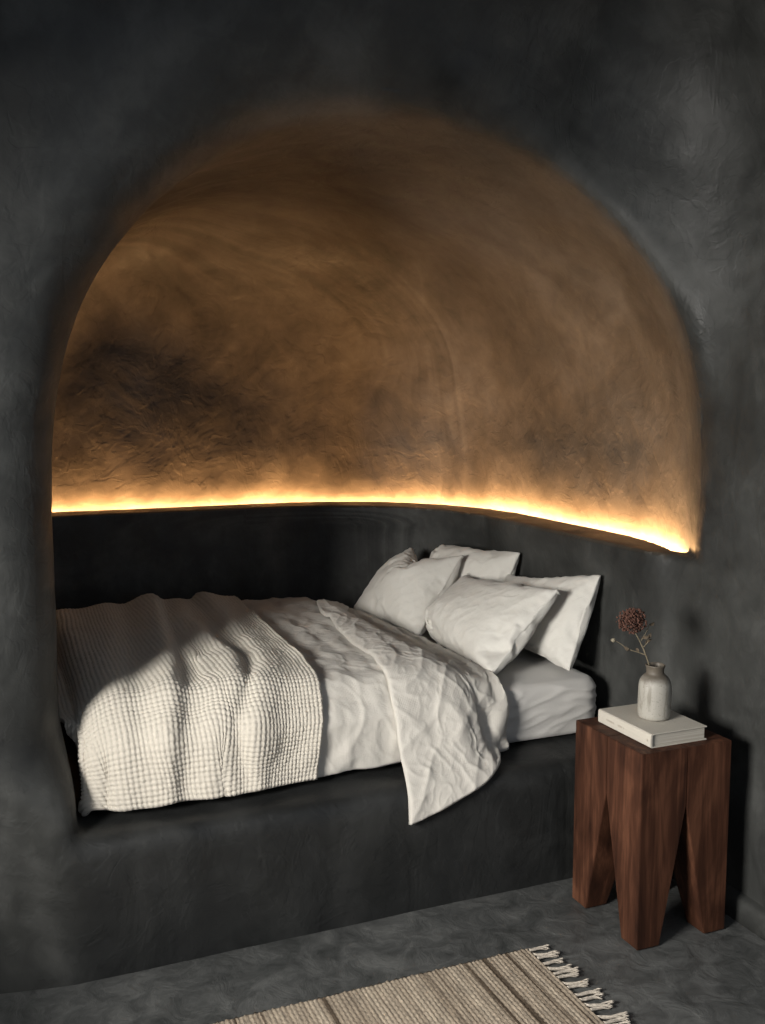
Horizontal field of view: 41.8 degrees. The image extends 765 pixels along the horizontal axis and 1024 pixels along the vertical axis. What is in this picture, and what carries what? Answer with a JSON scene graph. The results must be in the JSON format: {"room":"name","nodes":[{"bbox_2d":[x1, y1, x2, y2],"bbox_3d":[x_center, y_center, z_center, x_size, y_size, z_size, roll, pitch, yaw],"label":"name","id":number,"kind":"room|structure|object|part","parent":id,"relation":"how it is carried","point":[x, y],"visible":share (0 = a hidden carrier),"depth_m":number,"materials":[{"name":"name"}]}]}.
{"room":"bedroom","nodes":[
{"label":"bedroom","id":0,"kind":"room"},
{"bbox_2d":[35,506,681,833],"bbox_3d":[-0.323,0.432,4.062,2.310,0.732,2.187,-3,7,-22],"label":"wall","id":1,"kind":"structure","parent":0,"point":[331,554],"depth_m":4.62,"materials":[{"name":"grey paint"}]},
{"bbox_2d":[0,0,720,993],"bbox_3d":[-0.444,-0.124,2.749,3.372,2.899,2.180,2,7,20],"label":"wall","id":2,"kind":"structure","parent":0,"point":[94,93],"depth_m":2.70,"materials":[{"name":"grey paint"}]},
{"bbox_2d":[30,85,702,595],"bbox_3d":[-0.027,-0.730,3.497,2.527,1.856,3.215,-3,7,-22],"label":"vault","id":3,"kind":"object","parent":2,"relation":"in","point":[339,296],"visible":0.83,"depth_m":4.47,"materials":[{"name":"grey paint"}]},
{"bbox_2d":[0,878,764,1023],"bbox_3d":[0.102,1.468,1.297,3.550,0.004,3.800,-3,7,-22],"label":"floor","id":4,"kind":"structure","parent":0,"point":[692,976],"depth_m":2.85,"materials":[{"name":"grey concrete"}]},
{"bbox_2d":[53,722,575,986],"bbox_3d":[-0.345,0.969,3.983,1.982,0.450,1.941,-3,7,-22],"label":"platform","id":5,"kind":"object","parent":4,"relation":"on","point":[138,890],"visible":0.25,"depth_m":3.00,"materials":[{"name":"grey paint"}]},
{"bbox_2d":[75,630,596,751],"bbox_3d":[-0.294,0.656,3.924,1.793,0.206,1.433,-3,7,-22],"label":"mattress","id":6,"kind":"object","parent":5,"relation":"on","point":[546,699],"visible":0.08,"depth_m":3.56,"materials":[{"name":"fabric"}]},
{"bbox_2d":[241,597,508,825],"bbox_3d":[-0.430,0.665,3.776,1.388,0.453,1.780,-3,7,-22],"label":"duvet","id":7,"kind":"object","parent":6,"relation":"on","point":[391,694],"visible":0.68,"depth_m":3.27,"materials":[{"name":"fabric"}]},
{"bbox_2d":[56,592,323,815],"bbox_3d":[-0.785,0.609,3.681,0.869,0.368,1.613,-3,7,-22],"label":"blanket","id":8,"kind":"object","parent":7,"relation":"on","point":[162,702],"visible":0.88,"depth_m":3.07,"materials":[{"name":"fabric"}]},
{"bbox_2d":[354,548,463,635],"bbox_3d":[0.122,0.330,4.417,0.318,0.314,0.593,-4,7,-29],"label":"pillow","id":9,"kind":"object","parent":6,"relation":"on","point":[400,592],"visible":0.87,"depth_m":4.27,"materials":[{"name":"fabric"}]},
{"bbox_2d":[430,545,519,582],"bbox_3d":[0.363,0.311,4.441,0.242,0.327,0.565,-3,7,-28],"label":"pillow","id":10,"kind":"object","parent":6,"relation":"on","point":[479,564],"visible":0.3,"depth_m":4.29,"materials":[{"name":"fabric"}]},
{"bbox_2d":[425,573,559,674],"bbox_3d":[0.376,0.399,3.897,0.317,0.294,0.739,-3,7,-22],"label":"pillow","id":11,"kind":"object","parent":6,"relation":"on","point":[488,623],"visible":0.98,"depth_m":3.70,"materials":[{"name":"fabric"}]},
{"bbox_2d":[503,574,600,670],"bbox_3d":[0.595,0.376,3.920,0.236,0.338,0.667,-3,7,-22],"label":"pillow","id":12,"kind":"object","parent":6,"relation":"on","point":[558,637],"visible":0.58,"depth_m":3.69,"materials":[{"name":"fabric"}]},
{"bbox_2d":[213,944,630,1023],"bbox_3d":[-0.191,1.360,2.171,1.886,0.013,0.961,-3,7,-22],"label":"rug","id":13,"kind":"object","parent":4,"relation":"on","point":[515,987],"visible":1,"depth_m":2.66,"materials":[{"name":"fabric"}]},
{"bbox_2d":[572,717,731,949],"bbox_3d":[0.826,0.963,3.111,0.321,0.592,0.342,-3,7,-22],"label":"side table","id":14,"kind":"object","parent":4,"relation":"on","point":[643,814],"visible":0.79,"depth_m":2.98,"materials":[{"name":"brown wood"}]},
{"bbox_3d":[0.719,0.958,3.159,0.160,0.592,0.170,-3,7,-22],"label":"leg","id":15,"kind":"part","parent":14,"relation":"part of","materials":[{"name":"brown wood"}]},
{"bbox_3d":[0.785,0.976,3.002,0.160,0.592,0.170,-3,7,-22],"label":"leg","id":16,"kind":"part","parent":14,"relation":"part of","materials":[{"name":"brown wood"}]},
{"bbox_2d":[598,704,706,747],"bbox_3d":[0.822,0.649,3.067,0.205,0.042,0.263,-3,7,-22],"label":"book","id":17,"kind":"object","parent":14,"relation":"on","point":[678,729],"visible":0.91,"depth_m":2.99,"materials":[{"name":"paper"}]},
{"bbox_2d":[637,662,671,720],"bbox_3d":[0.829,0.545,3.051,0.101,0.166,0.098,-3,7,-22],"label":"vase","id":18,"kind":"object","parent":17,"relation":"on","point":[654,686],"visible":1,"depth_m":3.02,"materials":[{"name":"ceramic"}]},
{"bbox_2d":[611,608,654,665],"bbox_3d":[0.765,0.449,3.044,0.133,0.329,0.089,-3,7,-22],"label":"dried flower","id":19,"kind":"object","parent":18,"relation":"in","point":[628,616],"visible":1,"depth_m":3.02,"materials":[{"name":"brown plant"}]},
{"bbox_3d":[0.800,0.487,3.043,0.078,0.254,0.005,0,6,0],"label":"stem","id":20,"kind":"part","parent":19,"relation":"part of","materials":[{"name":"beige plant"}]},
{"bbox_3d":[0.934,0.969,3.063,0.160,0.592,0.170,-3,7,-22],"label":"leg","id":21,"kind":"part","parent":14,"relation":"part of","materials":[{"name":"brown wood"}]},
{"bbox_2d":[668,0,764,906],"bbox_3d":[1.383,-0.115,2.697,0.589,2.890,1.309,-3,7,-22],"label":"wall","id":22,"kind":"structure","parent":0,"point":[717,97],"depth_m":3.05,"materials":[{"name":"grey paint"}]},
{"bbox_2d":[672,872,764,940],"bbox_3d":[1.234,1.263,2.845,0.067,0.096,1.420,-3,7,-22],"label":"baseboard","id":23,"kind":"structure","parent":22,"relation":"attached to","point":[741,908],"depth_m":3.07,"materials":[{"name":"grey paint"}]}
]}

